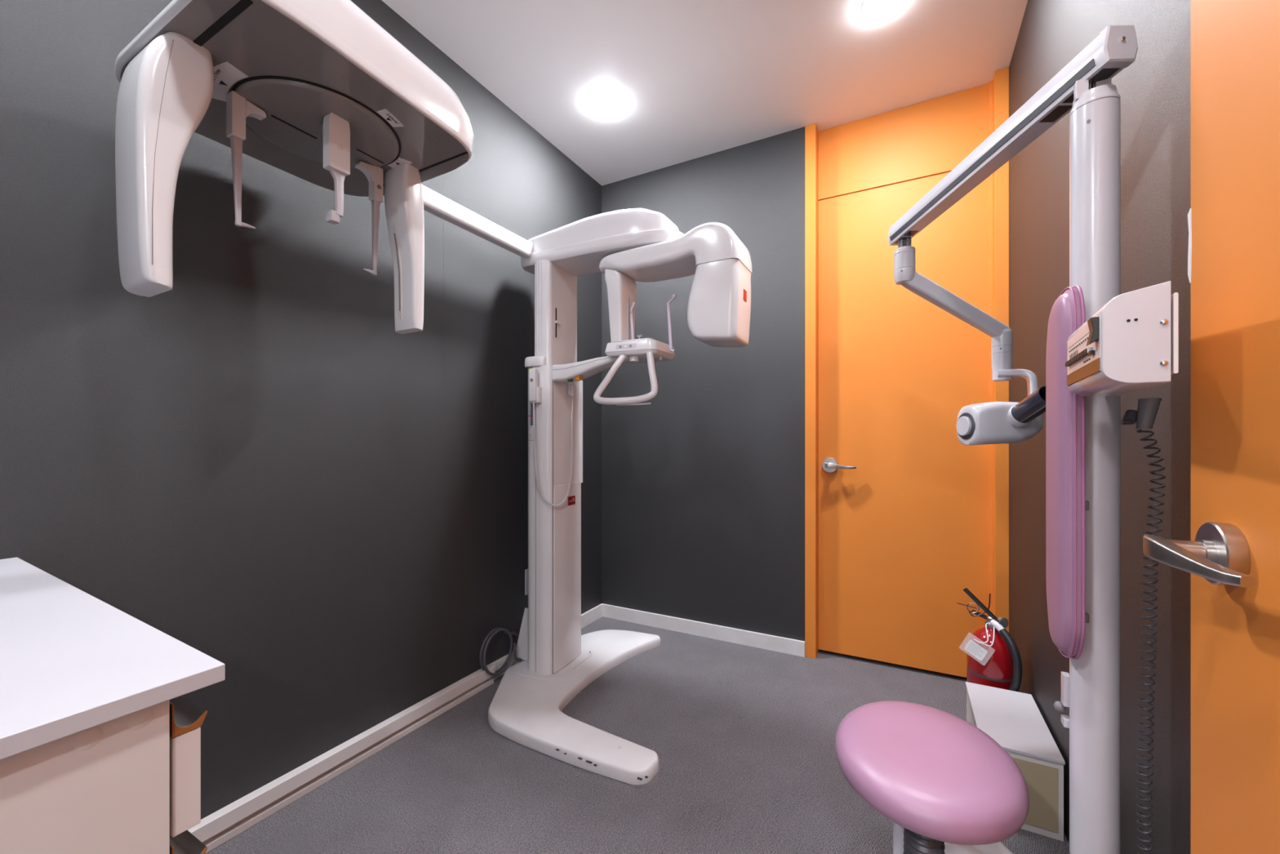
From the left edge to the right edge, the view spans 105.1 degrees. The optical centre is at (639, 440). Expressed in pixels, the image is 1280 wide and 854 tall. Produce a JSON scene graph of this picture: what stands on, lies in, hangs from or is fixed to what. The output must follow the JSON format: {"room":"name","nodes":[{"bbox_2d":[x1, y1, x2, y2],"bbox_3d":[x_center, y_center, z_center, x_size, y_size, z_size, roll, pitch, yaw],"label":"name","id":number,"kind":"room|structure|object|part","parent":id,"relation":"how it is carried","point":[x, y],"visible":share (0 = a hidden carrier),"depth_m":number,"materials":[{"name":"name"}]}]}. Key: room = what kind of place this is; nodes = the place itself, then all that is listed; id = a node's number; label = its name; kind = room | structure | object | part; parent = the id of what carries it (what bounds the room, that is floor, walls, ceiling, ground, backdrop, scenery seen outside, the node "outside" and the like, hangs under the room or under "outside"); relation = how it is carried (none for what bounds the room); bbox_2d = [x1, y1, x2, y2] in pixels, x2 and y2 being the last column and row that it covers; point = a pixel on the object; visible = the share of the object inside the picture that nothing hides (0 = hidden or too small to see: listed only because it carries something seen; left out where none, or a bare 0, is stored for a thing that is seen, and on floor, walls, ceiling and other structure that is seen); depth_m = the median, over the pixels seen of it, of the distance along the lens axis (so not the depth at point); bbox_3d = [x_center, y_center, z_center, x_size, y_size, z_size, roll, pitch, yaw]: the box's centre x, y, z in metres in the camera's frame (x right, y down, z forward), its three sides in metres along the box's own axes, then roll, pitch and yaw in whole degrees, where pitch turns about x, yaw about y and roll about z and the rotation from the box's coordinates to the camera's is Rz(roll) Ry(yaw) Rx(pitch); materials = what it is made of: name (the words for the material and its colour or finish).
{"room":"radiology room","nodes":[
{"label":"radiology room","id":0,"kind":"room"},
{"bbox_2d":[0,0,601,819],"bbox_3d":[-1.046,-0.240,1.559,0.100,2.600,3.454,0,0,28],"label":"wall","id":1,"kind":"structure","parent":0,"point":[247,460],"depth_m":1.41,"materials":[{"name":"grey paint"}]},
{"bbox_2d":[186,603,603,853],"bbox_3d":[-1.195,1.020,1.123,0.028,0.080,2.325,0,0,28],"label":"baseboard","id":2,"kind":"structure","parent":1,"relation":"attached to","point":[220,827],"depth_m":1.52,"materials":[{"name":"white plastic"}]},
{"bbox_2d":[479,626,521,675],"bbox_3d":[-0.610,0.925,2.180,0.062,0.195,0.250,0,0,28],"label":"power cable","id":3,"kind":"object","parent":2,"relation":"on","point":[482,656],"visible":1,"depth_m":2.15,"materials":[{"name":"grey plastic"}]},
{"bbox_2d":[524,568,528,595],"bbox_3d":[-0.523,0.683,2.414,0.012,0.123,0.120,0,0,28],"label":"wall outlet","id":4,"kind":"object","parent":1,"relation":"attached to","point":[526,570],"visible":0.12,"depth_m":2.37,"materials":[{"name":"white plastic"}]},
{"bbox_2d":[205,616,1069,853],"bbox_3d":[-0.101,1.110,1.107,2.192,0.100,3.554,0,0,28],"label":"floor","id":5,"kind":"structure","parent":0,"point":[742,737],"depth_m":1.54,"materials":[{"name":"grey carpet"}]},
{"bbox_2d":[0,557,225,853],"bbox_3d":[-1.021,0.650,0.471,0.970,0.820,0.702,0,0,28],"label":"base cabinet","id":6,"kind":"object","parent":5,"relation":"on","point":[100,741],"visible":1,"depth_m":0.48,"materials":[{"name":"white laminate"}]},
{"bbox_3d":[-0.872,0.356,0.727,0.907,0.102,0.023,0,0,28],"label":"drawer","id":7,"kind":"part","parent":6,"relation":"part of","materials":[{"name":"white laminate"}]},
{"bbox_3d":[-0.871,0.433,0.730,0.906,0.034,0.029,0,0,28],"label":"drawer pull","id":8,"kind":"part","parent":6,"relation":"part of","materials":[{"name":"metal"}]},
{"bbox_3d":[-0.871,0.287,0.730,0.906,0.034,0.029,0,0,28],"label":"drawer pull","id":9,"kind":"part","parent":6,"relation":"part of","materials":[{"name":"wood"}]},
{"bbox_2d":[115,0,751,784],"bbox_3d":[-0.304,0.055,1.673,1.078,2.010,1.961,0,0,28],"label":"machine","id":10,"kind":"object","parent":5,"relation":"on","point":[317,92],"visible":0.99,"depth_m":1.38,"materials":[{"name":"white paint"}]},
{"bbox_3d":[-0.926,-0.527,0.959,0.130,0.484,0.114,0,0,28],"label":"sensor arm","id":11,"kind":"part","parent":10,"relation":"part of"},
{"bbox_3d":[-0.887,-0.576,1.096,0.016,0.201,0.046,0,0,28],"label":"ear rod","id":12,"kind":"part","parent":10,"relation":"part of","materials":[{"name":"white plastic"}]},
{"bbox_3d":[-0.797,-0.770,1.203,0.571,0.004,0.594,0,0,28],"label":"underside panel","id":13,"kind":"part","parent":10,"relation":"part of","materials":[{"name":"grey plastic"}]},
{"bbox_3d":[-0.744,-0.569,1.360,0.016,0.216,0.046,0,0,28],"label":"ear rod","id":14,"kind":"part","parent":10,"relation":"part of","materials":[{"name":"white plastic"}]},
{"bbox_3d":[-0.676,-0.542,1.407,0.100,0.454,0.070,0,0,28],"label":"collimator arm","id":15,"kind":"part","parent":10,"relation":"part of"},
{"bbox_3d":[-0.487,-0.034,2.170,0.013,0.063,0.061,0,0,-28],"label":"rating plate","id":16,"kind":"part","parent":10,"relation":"part of","materials":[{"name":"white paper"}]},
{"bbox_2d":[528,368,575,506],"bbox_3d":[-0.383,-0.011,2.166,0.111,0.594,0.199,0,0,28],"label":"control panel","id":17,"kind":"object","parent":10,"relation":"attached to","point":[550,397],"depth_m":2.13,"materials":[{"name":"white plastic"}]},
{"bbox_3d":[-0.397,1.016,2.260,0.258,0.004,0.350,0,0,28],"label":"foot plate","id":18,"kind":"part","parent":10,"relation":"part of","materials":[{"name":"white paint"}]},
{"bbox_3d":[-0.278,-0.043,2.330,0.008,0.485,0.015,0,0,25],"label":"edge rail","id":19,"kind":"part","parent":10,"relation":"part of","materials":[{"name":"white plastic"}]},
{"bbox_3d":[-0.190,-0.304,2.080,0.370,0.097,0.107,0,0,26],"label":"chin rest arm","id":20,"kind":"part","parent":10,"relation":"part of"},
{"bbox_3d":[-0.164,-0.803,2.132,0.764,0.050,0.240,0,0,28],"label":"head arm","id":21,"kind":"part","parent":10,"relation":"part of"},
{"bbox_3d":[-0.055,-0.372,1.940,0.087,0.019,0.007,0,0,22],"label":"key panel","id":22,"kind":"part","parent":10,"relation":"part of","materials":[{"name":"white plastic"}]},
{"bbox_3d":[-0.024,-0.328,1.972,0.036,0.022,0.036,0,0,28],"label":"adjusting knob","id":23,"kind":"part","parent":10,"relation":"part of","materials":[{"name":"white plastic"}]},
{"bbox_3d":[0.129,-0.728,1.979,0.607,0.152,0.216,0,0,28],"label":"rotating arm","id":24,"kind":"part","parent":10,"relation":"part of"},
{"bbox_2d":[835,700,1029,853],"bbox_3d":[0.569,0.832,0.984,0.330,0.457,0.392,0,0,28],"label":"stool","id":25,"kind":"object","parent":5,"relation":"on","point":[940,778],"visible":1,"depth_m":0.91,"materials":[{"name":"leather"}]},
{"bbox_3d":[0.567,0.900,1.047,0.048,0.280,0.048,0,0,28],"label":"post","id":26,"kind":"part","parent":25,"relation":"part of","materials":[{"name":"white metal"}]},
{"bbox_2d":[944,841,1013,853],"bbox_3d":[0.777,0.995,1.165,0.274,0.122,0.177,0,0,28],"label":"chair base","id":27,"kind":"object","parent":5,"relation":"on","point":[998,847],"visible":0.14,"depth_m":1.14,"materials":[{"name":"white plastic"}]},
{"bbox_2d":[956,587,1022,691],"bbox_3d":[1.252,0.807,1.771,0.181,0.506,0.173,0,0,28],"label":"fire extinguisher","id":28,"kind":"object","parent":5,"relation":"on","point":[993,659],"visible":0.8,"depth_m":1.72,"materials":[{"name":"red metal"}]},
{"bbox_2d":[968,641,983,657],"bbox_3d":[1.185,0.737,1.732,0.003,0.044,0.054,0,0,-38],"label":"tag","id":29,"kind":"object","parent":28,"relation":"attached to","point":[977,651],"depth_m":1.73,"materials":[{"name":"white paper"}]},
{"bbox_3d":[1.258,0.643,1.792,0.022,0.028,0.080,0,0,-37],"label":"lever","id":30,"kind":"part","parent":28,"relation":"part of","materials":[{"name":"black plastic"}]},
{"bbox_3d":[1.254,0.607,1.797,0.118,0.106,0.070,0,0,28],"label":"lever","id":31,"kind":"part","parent":28,"relation":"part of","materials":[{"name":"black plastic"}]},
{"bbox_2d":[965,681,1065,841],"bbox_3d":[1.131,0.953,1.507,0.184,0.214,0.390,0,0,28],"label":"box","id":32,"kind":"object","parent":5,"relation":"on","point":[1013,719],"visible":0.69,"depth_m":1.37,"materials":[{"name":"white laminate"}]},
{"bbox_3d":[1.131,0.850,1.507,0.184,0.008,0.390,0,0,28],"label":"lid","id":33,"kind":"part","parent":32,"relation":"part of","materials":[{"name":"white laminate"}]},
{"bbox_3d":[1.041,0.955,1.338,0.155,0.170,0.003,0,0,28],"label":"bare panel","id":34,"kind":"part","parent":32,"relation":"part of","materials":[{"name":"beige"}]},
{"bbox_2d":[888,24,1178,853],"bbox_3d":[0.866,0.191,1.040,0.394,1.737,1.034,0,0,13],"label":"dental x-ray machine","id":35,"kind":"object","parent":5,"relation":"on","point":[1104,344],"visible":1,"depth_m":0.82,"materials":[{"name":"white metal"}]},
{"bbox_3d":[0.812,-0.601,1.503,0.022,0.046,0.008,0,0,28],"label":"pivot post","id":36,"kind":"part","parent":35,"relation":"part of","materials":[{"name":"silver metal"}]},
{"bbox_3d":[0.951,-0.415,1.494,0.314,0.217,0.040,0,0,3],"label":"folding arm","id":37,"kind":"part","parent":35,"relation":"part of","materials":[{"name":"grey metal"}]},
{"bbox_3d":[0.765,0.485,0.894,0.018,0.018,0.018,0,0,28],"label":"clamp knob","id":38,"kind":"part","parent":35,"relation":"part of","materials":[{"name":"grey plastic"}]},
{"bbox_3d":[0.727,0.056,0.846,0.027,0.622,0.140,0,0,28],"label":"backrest","id":39,"kind":"part","parent":35,"relation":"part of","materials":[{"name":"leather"}]},
{"bbox_3d":[0.779,-0.607,0.849,0.009,0.034,0.009,0,0,28],"label":"pivot post","id":40,"kind":"part","parent":35,"relation":"part of","materials":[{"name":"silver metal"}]},
{"bbox_2d":[1086,316,1098,346],"bbox_3d":[0.572,-0.138,0.620,0.009,0.033,0.020,0,0,32],"label":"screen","id":41,"kind":"object","parent":35,"relation":"attached to","point":[1093,322],"depth_m":0.61,"materials":[{"name":"black plastic"}]},
{"bbox_2d":[1120,397,1165,853],"bbox_3d":[0.791,0.373,0.775,0.049,0.877,0.062,0,0,28],"label":"coiled cord","id":42,"kind":"object","parent":35,"relation":"hanging from","point":[1144,416],"visible":0.96,"depth_m":0.76,"materials":[{"name":"grey plastic"}]},
{"bbox_3d":[0.797,0.397,0.772,0.036,0.830,0.061,0,0,28],"label":"coiled cord","id":43,"kind":"part","parent":42,"relation":"part of","materials":[{"name":"grey plastic"}]},
{"bbox_3d":[0.676,-0.125,0.655,0.004,0.094,0.200,0,0,32],"label":"plate","id":44,"kind":"part","parent":35,"relation":"part of","materials":[{"name":"white plastic"}]},
{"bbox_2d":[601,126,804,640],"bbox_3d":[0.313,-0.240,2.732,1.183,2.600,0.100,0,0,28],"label":"wall","id":45,"kind":"structure","parent":0,"point":[703,482],"depth_m":2.62,"materials":[{"name":"grey paint"}]},
{"bbox_2d":[602,603,804,657],"bbox_3d":[0.292,1.022,2.679,1.171,0.075,0.012,0,0,28],"label":"baseboard","id":46,"kind":"structure","parent":45,"relation":"attached to","point":[759,640],"depth_m":2.63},
{"bbox_2d":[804,66,1008,677],"bbox_3d":[1.202,-0.240,2.282,0.808,2.600,0.165,0,0,28],"label":"door","id":47,"kind":"structure","parent":45,"relation":"in","point":[903,516],"depth_m":2.28,"materials":[{"name":"orange laminate"}]},
{"bbox_3d":[0.862,-0.240,2.450,0.050,2.600,0.132,0,0,28],"label":"frame","id":48,"kind":"part","parent":47,"relation":"part of","materials":[{"name":"orange laminate"}]},
{"bbox_3d":[1.210,-1.369,2.293,0.709,0.341,0.039,0,0,28],"label":"overdoor panel","id":49,"kind":"part","parent":47,"relation":"part of","materials":[{"name":"orange laminate"}]},
{"bbox_3d":[1.526,-0.240,2.093,0.060,2.600,0.132,0,0,28],"label":"frame","id":50,"kind":"part","parent":47,"relation":"part of","materials":[{"name":"orange laminate"}]},
{"bbox_2d":[381,0,1027,186],"bbox_3d":[-0.101,-1.590,1.107,2.192,0.100,3.554,0,0,28],"label":"ceiling","id":51,"kind":"structure","parent":0,"point":[689,79],"depth_m":1.98,"materials":[{"name":"paint"}]},
{"bbox_2d":[591,93,619,112],"bbox_3d":[-0.156,-1.536,2.242,0.126,0.008,0.126,0,0,28],"label":"recessed light","id":52,"kind":"object","parent":51,"relation":"in","point":[603,103],"visible":1,"depth_m":2.23,"materials":[{"name":"paint"}]},
{"bbox_2d":[862,0,900,17],"bbox_3d":[0.848,-1.536,1.724,0.126,0.008,0.126,0,0,28],"label":"recessed light","id":53,"kind":"object","parent":51,"relation":"in","point":[870,8],"visible":1,"depth_m":1.74,"materials":[{"name":"paint"}]},
{"bbox_2d":[1008,0,1191,853],"bbox_3d":[0.772,-0.240,0.524,0.100,2.600,3.354,0,0,28],"label":"wall","id":54,"kind":"structure","parent":0,"point":[1154,91],"depth_m":0.93,"materials":[{"name":"grey paint"}]},
{"bbox_2d":[1142,0,1279,853],"bbox_3d":[0.529,-0.085,0.305,0.114,2.270,0.838,0,0,28],"label":"door","id":55,"kind":"structure","parent":54,"relation":"in","point":[1232,555],"depth_m":0.57,"materials":[{"name":"orange laminate"}]}
]}

